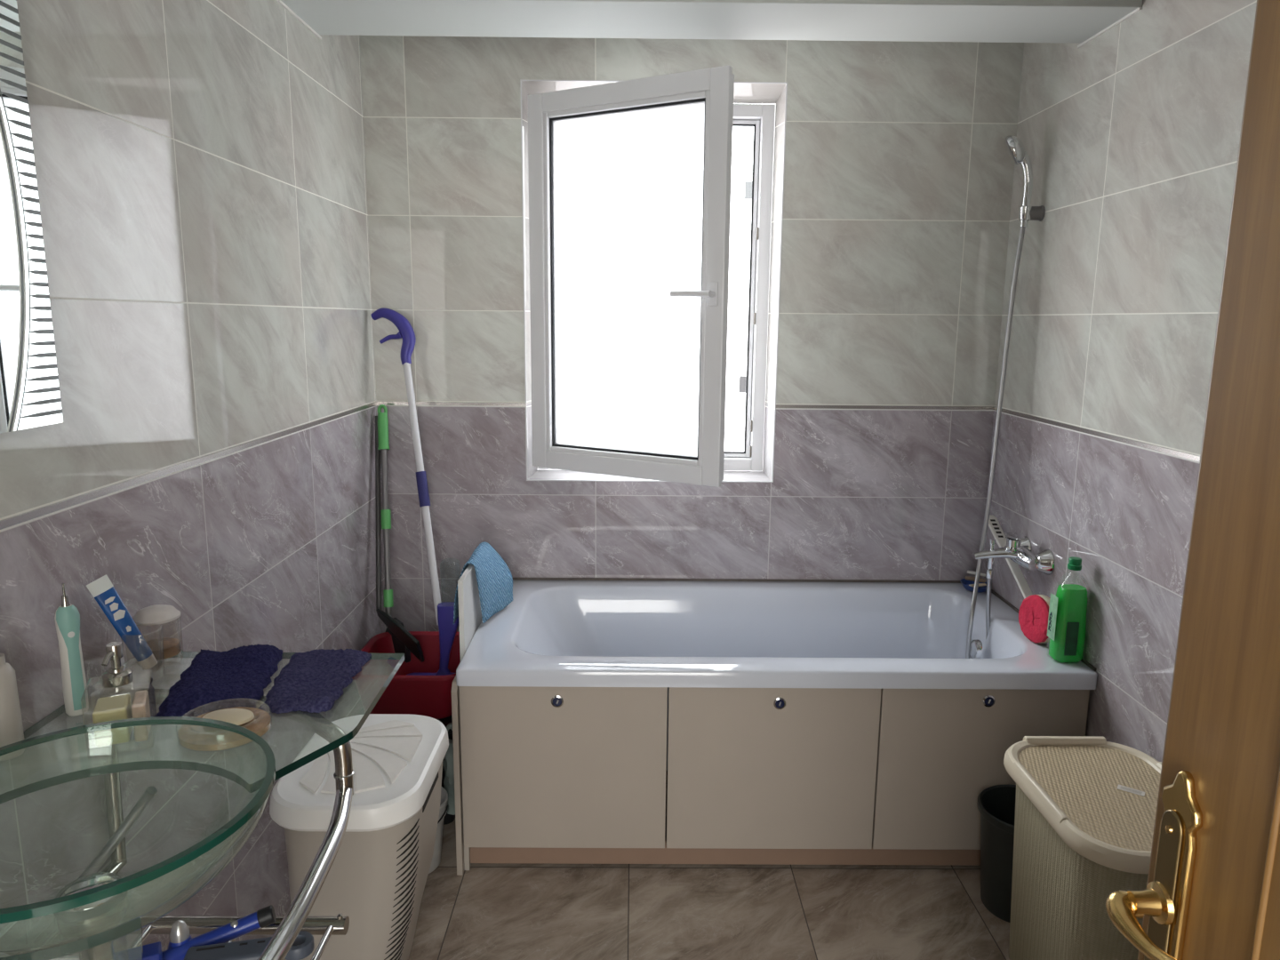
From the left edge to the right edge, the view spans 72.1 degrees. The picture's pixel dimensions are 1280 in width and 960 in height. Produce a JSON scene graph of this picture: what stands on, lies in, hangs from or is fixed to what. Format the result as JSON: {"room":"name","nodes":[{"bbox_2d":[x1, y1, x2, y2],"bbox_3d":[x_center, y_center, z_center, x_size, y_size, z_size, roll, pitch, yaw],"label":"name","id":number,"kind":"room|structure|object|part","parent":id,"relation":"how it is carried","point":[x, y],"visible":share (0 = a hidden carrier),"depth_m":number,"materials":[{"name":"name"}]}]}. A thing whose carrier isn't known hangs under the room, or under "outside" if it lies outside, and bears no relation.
{"room":"bathroom","nodes":[
{"label":"bathroom","id":0,"kind":"room"},
{"bbox_2d":[0,0,386,955],"bbox_3d":[-1.005,-0.070,1.407,0.260,2.700,3.100,0,10,0],"label":"wall","id":1,"kind":"structure","parent":0,"point":[200,166],"depth_m":1.70,"materials":[{"name":"tile"}]},
{"bbox_2d":[0,0,63,433],"bbox_3d":[-0.858,-0.309,0.829,0.020,0.609,0.848,0,10,0],"label":"wall mirror","id":2,"kind":"object","parent":1,"relation":"attached to","point":[29,388],"visible":1,"depth_m":1.21,"materials":[{"name":"silver metal"}]},
{"bbox_2d":[0,401,376,532],"bbox_3d":[-0.874,0.022,1.424,0.003,0.014,3.100,0,10,0],"label":"trim","id":3,"kind":"structure","parent":1,"relation":"attached to","point":[24,518],"depth_m":1.57,"materials":[{"name":"white polished metal"}]},
{"bbox_2d":[275,0,321,39],"bbox_3d":[-0.869,-1.177,2.249,0.006,0.006,0.303,0,10,0],"label":"trim","id":4,"kind":"structure","parent":1,"relation":"attached to","point":[280,2],"depth_m":2.24,"materials":[{"name":"white plastic"}]},
{"bbox_2d":[280,0,1142,43],"bbox_3d":[0.169,-1.322,2.220,2.079,0.308,0.286,0,10,0],"label":"ceiling","id":5,"kind":"structure","parent":1,"relation":"attached to","point":[1056,21],"depth_m":2.22,"materials":[{"name":"paint"}]},
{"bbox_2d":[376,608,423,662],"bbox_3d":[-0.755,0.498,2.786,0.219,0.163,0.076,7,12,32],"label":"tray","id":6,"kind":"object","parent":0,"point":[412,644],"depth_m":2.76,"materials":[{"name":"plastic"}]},
{"bbox_2d":[283,772,1010,959],"bbox_3d":[0.158,1.386,0.866,2.599,0.050,4.700,0,10,0],"label":"floor","id":7,"kind":"structure","parent":0,"point":[491,911],"depth_m":2.25,"materials":[{"name":"tile"}]},
{"bbox_2d":[0,651,404,959],"bbox_3d":[-0.636,0.854,1.069,0.485,0.910,1.145,0,10,0],"label":"vanity","id":8,"kind":"object","parent":7,"relation":"on","point":[285,930],"visible":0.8,"depth_m":1.26,"materials":[{"name":"metal"}]},
{"bbox_2d":[0,653,25,760],"bbox_3d":[-0.850,0.300,1.170,0.040,0.140,0.040,0,10,0],"label":"lotion bottle","id":9,"kind":"object","parent":8,"relation":"on","point":[11,722],"visible":0.88,"depth_m":1.16,"materials":[{"name":"white plastic"}]},
{"bbox_2d":[0,913,79,959],"bbox_3d":[-0.719,0.620,1.087,0.131,0.133,0.084,0,10,0],"label":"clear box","id":10,"kind":"object","parent":8,"relation":"on","point":[10,924],"visible":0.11,"depth_m":1.04,"materials":[{"name":"plastic"}]},
{"bbox_3d":[-0.848,0.701,1.040,0.011,0.011,0.524,0,10,0],"label":"rack rod","id":11,"kind":"part","parent":8,"relation":"part of","materials":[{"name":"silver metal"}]},
{"bbox_2d":[54,583,88,716],"bbox_3d":[-0.836,0.248,1.290,0.031,0.200,0.031,0,10,0],"label":"electric toothbrush","id":12,"kind":"object","parent":8,"relation":"on","point":[67,618],"visible":1,"depth_m":1.28,"materials":[{"name":"teal plastic"}]},
{"bbox_3d":[-0.867,0.518,1.369,0.023,0.293,0.190,0,10,0],"label":"wall leg","id":13,"kind":"part","parent":8,"relation":"part of","materials":[{"name":"metal"}]},
{"bbox_2d":[80,641,157,758],"bbox_3d":[-0.716,0.293,1.208,0.078,0.142,0.078,-4,11,-24],"label":"soap dispenser","id":14,"kind":"object","parent":8,"relation":"on","point":[114,708],"visible":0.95,"depth_m":1.20,"materials":[{"name":"clear plastic"}]},
{"bbox_2d":[0,716,275,959],"bbox_3d":[-0.650,0.531,1.038,0.456,0.375,0.463,0,10,0],"label":"basin","id":15,"kind":"object","parent":8,"relation":"in","point":[92,904],"visible":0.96,"depth_m":0.99,"materials":[{"name":"clear glass"}]},
{"bbox_2d":[114,941,162,959],"bbox_3d":[-0.666,0.647,1.153,0.070,0.056,0.029,-4,11,-24],"label":"packet","id":16,"kind":"object","parent":8,"relation":"on","point":[153,951],"visible":0.73,"depth_m":1.15,"materials":[{"name":"plastic"}]},
{"bbox_3d":[-0.718,0.702,1.041,0.011,0.011,0.524,0,10,0],"label":"rack rod","id":17,"kind":"part","parent":8,"relation":"part of","materials":[{"name":"silver metal"}]},
{"bbox_2d":[120,633,165,675],"bbox_3d":[-0.807,0.282,1.431,0.060,0.082,0.060,0,10,0],"label":"cup","id":18,"kind":"object","parent":8,"relation":"on","point":[163,634],"visible":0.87,"depth_m":1.44,"materials":[{"name":"clear glass"}]},
{"bbox_2d":[86,574,157,670],"bbox_3d":[-0.825,0.230,1.403,0.087,0.164,0.024,-8,13,-39],"label":"toothpaste tube","id":19,"kind":"object","parent":18,"relation":"in","point":[102,589],"visible":0.99,"depth_m":1.40,"materials":[{"name":"blue plastic"}]},
{"bbox_2d":[104,596,131,631],"bbox_3d":[-0.828,0.213,1.395,0.032,0.059,0.009,-5,12,-29],"label":"print","id":20,"kind":"object","parent":19,"relation":"attached to","point":[116,611],"depth_m":1.40},
{"bbox_2d":[132,604,183,664],"bbox_3d":[-0.822,0.262,1.499,0.073,0.098,0.073,0,10,0],"label":"lidded jar","id":21,"kind":"object","parent":8,"relation":"on","point":[156,614],"visible":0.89,"depth_m":1.48,"materials":[{"name":"clear plastic"}]},
{"bbox_3d":[-0.821,0.225,1.492,0.073,0.022,0.073,0,10,0],"label":"lid","id":22,"kind":"part","parent":21,"relation":"part of","materials":[{"name":"white plastic"}]},
{"bbox_2d":[167,920,191,949],"bbox_3d":[-0.639,0.636,1.220,0.036,0.055,0.036,0,10,0],"label":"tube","id":23,"kind":"object","parent":8,"relation":"on","point":[180,934],"visible":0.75,"depth_m":1.21,"materials":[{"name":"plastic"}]},
{"bbox_3d":[-0.652,0.655,1.299,0.435,0.030,0.025,0,10,0],"label":"rail","id":24,"kind":"part","parent":8,"relation":"part of","materials":[{"name":"metal"}]},
{"bbox_2d":[156,644,282,717],"bbox_3d":[-0.673,0.312,1.422,0.150,0.027,0.289,-1,11,-11],"label":"cloth","id":25,"kind":"object","parent":8,"relation":"on","point":[236,677],"visible":1,"depth_m":1.39,"materials":[{"name":"blue fabric"}]},
{"bbox_2d":[162,904,276,959],"bbox_3d":[-0.597,0.640,1.229,0.166,0.043,0.031,-6,12,-31],"label":"razor","id":26,"kind":"object","parent":8,"relation":"on","point":[265,916],"visible":0.91,"depth_m":1.24,"materials":[{"name":"blue plastic"}]},
{"bbox_2d":[176,704,271,751],"bbox_3d":[-0.589,0.346,1.247,0.123,0.026,0.123,0,10,0],"label":"soap dish","id":27,"kind":"object","parent":8,"relation":"on","point":[198,738],"visible":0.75,"depth_m":1.22,"materials":[{"name":"clear plastic"}]},
{"bbox_2d":[202,708,254,725],"bbox_3d":[-0.585,0.337,1.247,0.070,0.010,0.051,0,10,0],"label":"soap bar","id":28,"kind":"object","parent":27,"relation":"in","point":[237,716],"visible":0.78,"depth_m":1.24,"materials":[{"name":"beige wax"}]},
{"bbox_2d":[184,930,314,959],"bbox_3d":[-0.535,0.652,1.208,0.167,0.025,0.042,-2,11,-12],"label":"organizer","id":29,"kind":"object","parent":8,"relation":"hanging from","point":[303,946],"visible":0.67,"depth_m":1.20,"materials":[{"name":"plastic"}]},
{"bbox_2d":[258,648,371,713],"bbox_3d":[-0.534,0.316,1.424,0.138,0.022,0.242,0,10,0],"label":"cloth","id":30,"kind":"object","parent":8,"relation":"on","point":[312,681],"visible":0.99,"depth_m":1.40,"materials":[{"name":"navy terry fabric"}]},
{"bbox_3d":[-0.453,0.704,1.043,0.011,0.011,0.524,0,10,0],"label":"rack rod","id":31,"kind":"part","parent":8,"relation":"part of","materials":[{"name":"silver metal"}]},
{"bbox_2d":[269,713,448,959],"bbox_3d":[-0.577,0.865,1.890,0.298,0.595,0.414,0,10,0],"label":"laundry hamper","id":32,"kind":"object","parent":7,"relation":"on","point":[377,876],"visible":0.89,"depth_m":1.73,"materials":[{"name":"grey plastic"}]},
{"bbox_3d":[-0.575,0.598,1.841,0.298,0.048,0.414,0,10,0],"label":"hamper lid","id":33,"kind":"part","parent":32,"relation":"part of","materials":[{"name":"white plastic"}]},
{"bbox_2d":[359,708,455,824],"bbox_3d":[-0.686,0.843,2.744,0.304,0.330,0.344,0,10,0],"label":"storage box","id":34,"kind":"object","parent":7,"relation":"on","point":[448,818],"visible":0.06,"depth_m":2.59,"materials":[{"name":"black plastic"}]},
{"bbox_2d":[352,631,460,719],"bbox_3d":[-0.684,0.603,2.705,0.356,0.155,0.376,0,10,0],"label":"bucket","id":35,"kind":"object","parent":34,"relation":"on","point":[430,696],"visible":0.5,"depth_m":2.57,"materials":[{"name":"red plastic"}]},
{"bbox_2d":[377,404,410,663],"bbox_3d":[-0.818,0.169,2.858,0.066,0.809,0.261,-4,11,-25],"label":"broom","id":36,"kind":"object","parent":35,"relation":"in","point":[399,647],"visible":0.89,"depth_m":2.86,"materials":[{"name":"green plastic"}]},
{"bbox_2d":[375,416,423,662],"bbox_3d":[-0.800,0.192,2.803,0.107,0.758,0.399,-7,13,-35],"label":"dustpan","id":37,"kind":"object","parent":35,"relation":"in","point":[412,644],"visible":0.98,"depth_m":2.84,"materials":[{"name":"black plastic"}]},
{"bbox_2d":[370,307,460,675],"bbox_3d":[-0.696,0.043,2.785,0.204,1.157,0.433,-4,11,-23],"label":"mop","id":38,"kind":"object","parent":35,"relation":"in","point":[447,629],"visible":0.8,"depth_m":2.78,"materials":[{"name":"plastic"}]},
{"bbox_3d":[-0.792,-0.463,2.837,0.145,0.180,0.051,4,11,19],"label":"mop handle","id":39,"kind":"part","parent":38,"relation":"part of","materials":[{"name":"plastic"}]},
{"bbox_2d":[428,786,447,873],"bbox_3d":[-0.628,0.970,2.427,0.200,0.196,0.196,0,10,0],"label":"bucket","id":40,"kind":"object","parent":7,"relation":"on","point":[437,849],"visible":0.19,"depth_m":2.40,"materials":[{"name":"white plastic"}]},
{"bbox_3d":[-0.627,0.920,2.368,0.200,0.039,0.099,0,10,0],"label":"handle","id":41,"kind":"part","parent":40,"relation":"part of","materials":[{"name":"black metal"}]},
{"bbox_2d":[451,675,1089,875],"bbox_3d":[0.344,0.744,2.720,1.684,0.552,0.762,0,10,0],"label":"surround","id":42,"kind":"object","parent":7,"relation":"on","point":[548,775],"visible":0.8,"depth_m":2.35,"materials":[{"name":"beige laminate"}]},
{"bbox_2d":[443,722,455,815],"bbox_3d":[-0.530,0.817,2.511,0.064,0.268,0.062,6,12,27],"label":"plastic bag","id":43,"kind":"object","parent":42,"relation":"hanging from","point":[448,763],"visible":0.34,"depth_m":2.50,"materials":[{"name":"white plastic"}]},
{"bbox_3d":[-0.490,0.737,2.717,0.016,0.552,0.758,0,10,0],"label":"panel","id":44,"kind":"part","parent":42,"relation":"part of","materials":[{"name":"beige laminate"}]},
{"bbox_3d":[-0.473,0.801,2.376,0.014,0.548,0.021,0,10,0],"label":"corner post","id":45,"kind":"part","parent":42,"relation":"part of","materials":[{"name":"laminate"}]},
{"bbox_2d":[457,563,482,660],"bbox_3d":[-0.487,0.355,2.585,0.014,0.239,0.390,0,10,0],"label":"board","id":46,"kind":"object","parent":42,"relation":"on","point":[470,618],"visible":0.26,"depth_m":2.45,"materials":[{"name":"white plastic"}]},
{"bbox_2d":[453,541,512,623],"bbox_3d":[-0.467,0.308,2.632,0.140,0.198,0.250,0,10,0],"label":"cleaning cloth","id":47,"kind":"object","parent":46,"relation":"on","point":[494,579],"visible":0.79,"depth_m":2.63,"materials":[{"name":"blue fabric"}]},
{"bbox_3d":[-0.203,0.767,2.350,0.545,0.466,0.018,0,10,0],"label":"door","id":48,"kind":"part","parent":42,"relation":"part of","materials":[{"name":"beige laminate"}]},
{"bbox_3d":[0.353,0.771,2.354,0.558,0.466,0.018,0,10,0],"label":"door","id":49,"kind":"part","parent":42,"relation":"part of","materials":[{"name":"beige laminate"}]},
{"bbox_2d":[456,577,1097,772],"bbox_3d":[0.354,0.627,2.707,1.671,0.426,0.806,0,10,0],"label":"bathtub","id":50,"kind":"object","parent":42,"relation":"on","point":[554,632],"visible":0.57,"depth_m":2.96,"materials":[{"name":"white ceramic"}]},
{"bbox_2d":[960,578,986,591],"bbox_3d":[1.139,0.361,2.987,0.094,0.022,0.120,0,10,0],"label":"soap dish","id":51,"kind":"object","parent":50,"relation":"on","point":[965,583],"visible":0.58,"depth_m":2.98,"materials":[{"name":"blue plastic"}]},
{"bbox_2d":[965,576,985,582],"bbox_3d":[1.138,0.337,2.985,0.065,0.018,0.024,3,11,12],"label":"stone","id":52,"kind":"object","parent":51,"relation":"on","point":[968,578],"visible":0.86,"depth_m":2.98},
{"bbox_2d":[967,570,985,576],"bbox_3d":[1.143,0.318,2.986,0.060,0.017,0.018,3,11,15],"label":"brush","id":53,"kind":"object","parent":52,"relation":"on","point":[968,572],"visible":0.77,"depth_m":2.98,"materials":[{"name":"white plastic"}]},
{"bbox_2d":[968,583,986,586],"bbox_3d":[1.139,0.355,2.965,0.057,0.011,0.018,-1,11,-10],"label":"soap bar","id":54,"kind":"object","parent":51,"relation":"on","point":[980,584],"visible":0.74,"depth_m":2.96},
{"bbox_3d":[1.032,0.524,2.711,0.027,0.066,0.066,0,10,0],"label":"overflow knob","id":55,"kind":"part","parent":50,"relation":"part of","materials":[{"name":"silver metal"}]},
{"bbox_2d":[965,135,1032,658],"bbox_3d":[1.084,-0.182,2.678,0.086,1.674,0.220,6,12,26],"label":"shower","id":56,"kind":"object","parent":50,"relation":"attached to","point":[1016,148],"visible":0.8,"depth_m":2.69,"materials":[{"name":"silver metal"}]},
{"bbox_3d":[1.139,-0.865,2.616,0.055,0.219,0.032,0,10,0],"label":"shower handle","id":57,"kind":"part","parent":56,"relation":"part of","materials":[{"name":"silver metal"}]},
{"bbox_2d":[988,514,1050,643],"bbox_3d":[1.133,0.294,2.659,0.074,0.274,0.501,0,10,0],"label":"bath brush","id":58,"kind":"object","parent":50,"relation":"on","point":[1034,610],"visible":0.73,"depth_m":2.51,"materials":[{"name":"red plastic"}]},
{"bbox_3d":[1.145,0.265,2.686,0.037,0.228,0.440,0,10,0],"label":"brush handle","id":59,"kind":"part","parent":58,"relation":"part of","materials":[{"name":"white plastic"}]},
{"bbox_2d":[1046,556,1089,662],"bbox_3d":[1.149,0.346,2.346,0.092,0.283,0.067,0,10,0],"label":"detergent bottle","id":60,"kind":"object","parent":50,"relation":"on","point":[1067,620],"visible":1,"depth_m":2.33,"materials":[{"name":"green plastic"}]},
{"bbox_3d":[0.908,0.775,2.357,0.545,0.466,0.018,0,10,0],"label":"door","id":61,"kind":"part","parent":42,"relation":"part of","materials":[{"name":"beige laminate"}]},
{"bbox_2d":[976,784,1015,922],"bbox_3d":[0.980,0.970,2.267,0.224,0.280,0.224,0,10,0],"label":"waste bin","id":62,"kind":"object","parent":7,"relation":"on","point":[996,804],"visible":0.45,"depth_m":2.23,"materials":[{"name":"black plastic"}]},
{"bbox_2d":[1003,736,1161,959],"bbox_3d":[1.012,0.910,1.920,0.348,0.524,0.480,0,10,0],"label":"hamper","id":63,"kind":"object","parent":7,"relation":"on","point":[1085,806],"visible":0.78,"depth_m":1.86,"materials":[{"name":"beige plastic"}]},
{"bbox_3d":[1.014,0.678,1.878,0.348,0.038,0.480,0,10,0],"label":"hamper lid","id":64,"kind":"part","parent":63,"relation":"part of","materials":[{"name":"beige plastic"}]},
{"bbox_2d":[1120,785,1142,793],"bbox_3d":[1.054,0.665,1.886,0.040,0.001,0.010,8,13,36],"label":"print","id":65,"kind":"object","parent":63,"relation":"on","point":[1124,789],"depth_m":1.89,"materials":[{"name":"laminate"}]},
{"bbox_2d":[360,35,1023,631],"bbox_3d":[0.155,-0.362,3.068,2.599,2.700,0.260,0,10,0],"label":"wall","id":66,"kind":"structure","parent":0,"point":[900,163],"depth_m":2.90,"materials":[{"name":"tile"}]},
{"bbox_2d":[527,65,775,487],"bbox_3d":[0.039,-0.598,2.783,0.801,1.221,0.566,0,10,0],"label":"window","id":67,"kind":"structure","parent":66,"relation":"in","point":[630,180],"depth_m":2.73,"materials":[{"name":"white plastic"}]},
{"bbox_3d":[-0.046,-0.602,2.736,0.552,1.042,0.004,6,12,30],"label":"pane","id":68,"kind":"part","parent":67,"relation":"part of","materials":[{"name":"clear glass"}]},
{"bbox_3d":[0.147,-0.540,2.550,0.126,0.020,0.024,6,12,30],"label":"handle lever","id":69,"kind":"part","parent":67,"relation":"part of","materials":[{"name":"white plastic"}]},
{"bbox_3d":[0.206,-0.537,2.541,0.026,0.068,0.043,6,12,30],"label":"handle","id":70,"kind":"part","parent":67,"relation":"part of","materials":[{"name":"white plastic"}]},
{"bbox_3d":[0.395,-0.829,2.962,0.005,0.040,0.019,0,10,0],"label":"strike plate","id":71,"kind":"part","parent":67,"relation":"part of","materials":[{"name":"metal"}]},
{"bbox_2d":[520,79,787,482],"bbox_3d":[0.039,-0.635,2.936,0.840,1.282,0.100,0,10,0],"label":"trim","id":72,"kind":"structure","parent":66,"relation":"attached to","point":[755,93],"depth_m":2.92,"materials":[{"name":"plastic"}]},
{"bbox_2d":[376,401,993,410],"bbox_3d":[0.155,-0.248,2.955,2.073,0.014,0.003,0,10,0],"label":"trim","id":73,"kind":"structure","parent":66,"relation":"attached to","point":[387,404],"depth_m":2.96,"materials":[{"name":"white tile"}]},
{"bbox_2d":[980,0,1256,761],"bbox_3d":[1.334,-0.052,1.423,0.260,2.700,3.100,0,10,0],"label":"wall","id":74,"kind":"structure","parent":0,"point":[1130,135],"depth_m":2.19,"materials":[{"name":"tile"}]},
{"bbox_2d":[972,532,1055,575],"bbox_3d":[1.099,0.214,2.642,0.189,0.131,0.230,0,10,0],"label":"mixer","id":75,"kind":"object","parent":74,"relation":"attached to","point":[1017,548],"visible":1,"depth_m":2.61,"materials":[{"name":"silver metal"}]},
{"bbox_3d":[1.071,0.220,2.643,0.135,0.040,0.051,3,11,14],"label":"spout","id":76,"kind":"part","parent":75,"relation":"part of","materials":[{"name":"silver metal"}]},
{"bbox_3d":[1.108,0.190,2.596,0.053,0.068,0.126,4,11,18],"label":"mixer lever","id":77,"kind":"part","parent":75,"relation":"part of","materials":[{"name":"silver metal"}]},
{"bbox_2d":[1018,205,1045,221],"bbox_3d":[1.167,-0.798,2.630,0.069,0.046,0.046,0,10,0],"label":"bracket","id":78,"kind":"object","parent":74,"relation":"attached to","point":[1028,212],"visible":1,"depth_m":2.61,"materials":[{"name":"silver metal"}]},
{"bbox_2d":[1018,205,1031,220],"bbox_3d":[1.151,-0.797,2.627,0.037,0.040,0.037,0,10,0],"label":"socket","id":79,"kind":"object","parent":78,"relation":"attached to","point":[1025,212],"depth_m":2.61,"materials":[{"name":"silver metal"}]},
{"bbox_3d":[1.179,-0.798,2.630,0.045,0.046,0.046,0,10,0],"label":"bracket arm","id":80,"kind":"part","parent":78,"relation":"part of"},
{"bbox_2d":[993,406,1199,463],"bbox_3d":[1.202,0.038,1.439,0.003,0.014,3.100,0,10,0],"label":"trim","id":81,"kind":"structure","parent":74,"relation":"attached to","point":[1147,446],"depth_m":2.24,"materials":[{"name":"metal"},{"name":"chrome"}]},
{"bbox_2d":[1077,7,1142,47],"bbox_3d":[1.204,-1.162,2.264,0.006,0.006,0.303,0,10,0],"label":"trim","id":82,"kind":"structure","parent":74,"relation":"attached to","point":[1139,9],"depth_m":2.25,"materials":[{"name":"white plastic"}]},
{"bbox_3d":[0.174,0.253,-0.164,2.599,2.550,0.120,0,10,0],"label":"wall","id":83,"kind":"structure","parent":0,"visible":0},
{"bbox_2d":[1105,0,1279,959],"bbox_3d":[0.412,0.412,0.337,0.094,2.040,0.797,0,10,0],"label":"door","id":84,"kind":"structure","parent":83,"relation":"in","point":[1212,891],"depth_m":0.62,"materials":[{"name":"brown wood"}]},
{"bbox_3d":[0.386,0.340,0.635,0.044,0.032,0.137,0,10,0],"label":"handle","id":85,"kind":"part","parent":84,"relation":"part of","materials":[{"name":"gold metal"}]},
{"bbox_3d":[0.413,0.355,0.691,0.008,0.273,0.043,0,10,0],"label":"handle plate","id":86,"kind":"part","parent":84,"relation":"part of","materials":[{"name":"gold metal"}]},
{"bbox_3d":[0.416,0.419,0.328,0.010,1.810,0.567,0,10,0],"label":"moulding","id":87,"kind":"part","parent":84,"relation":"part of","materials":[{"name":"brown wood"}]}
]}

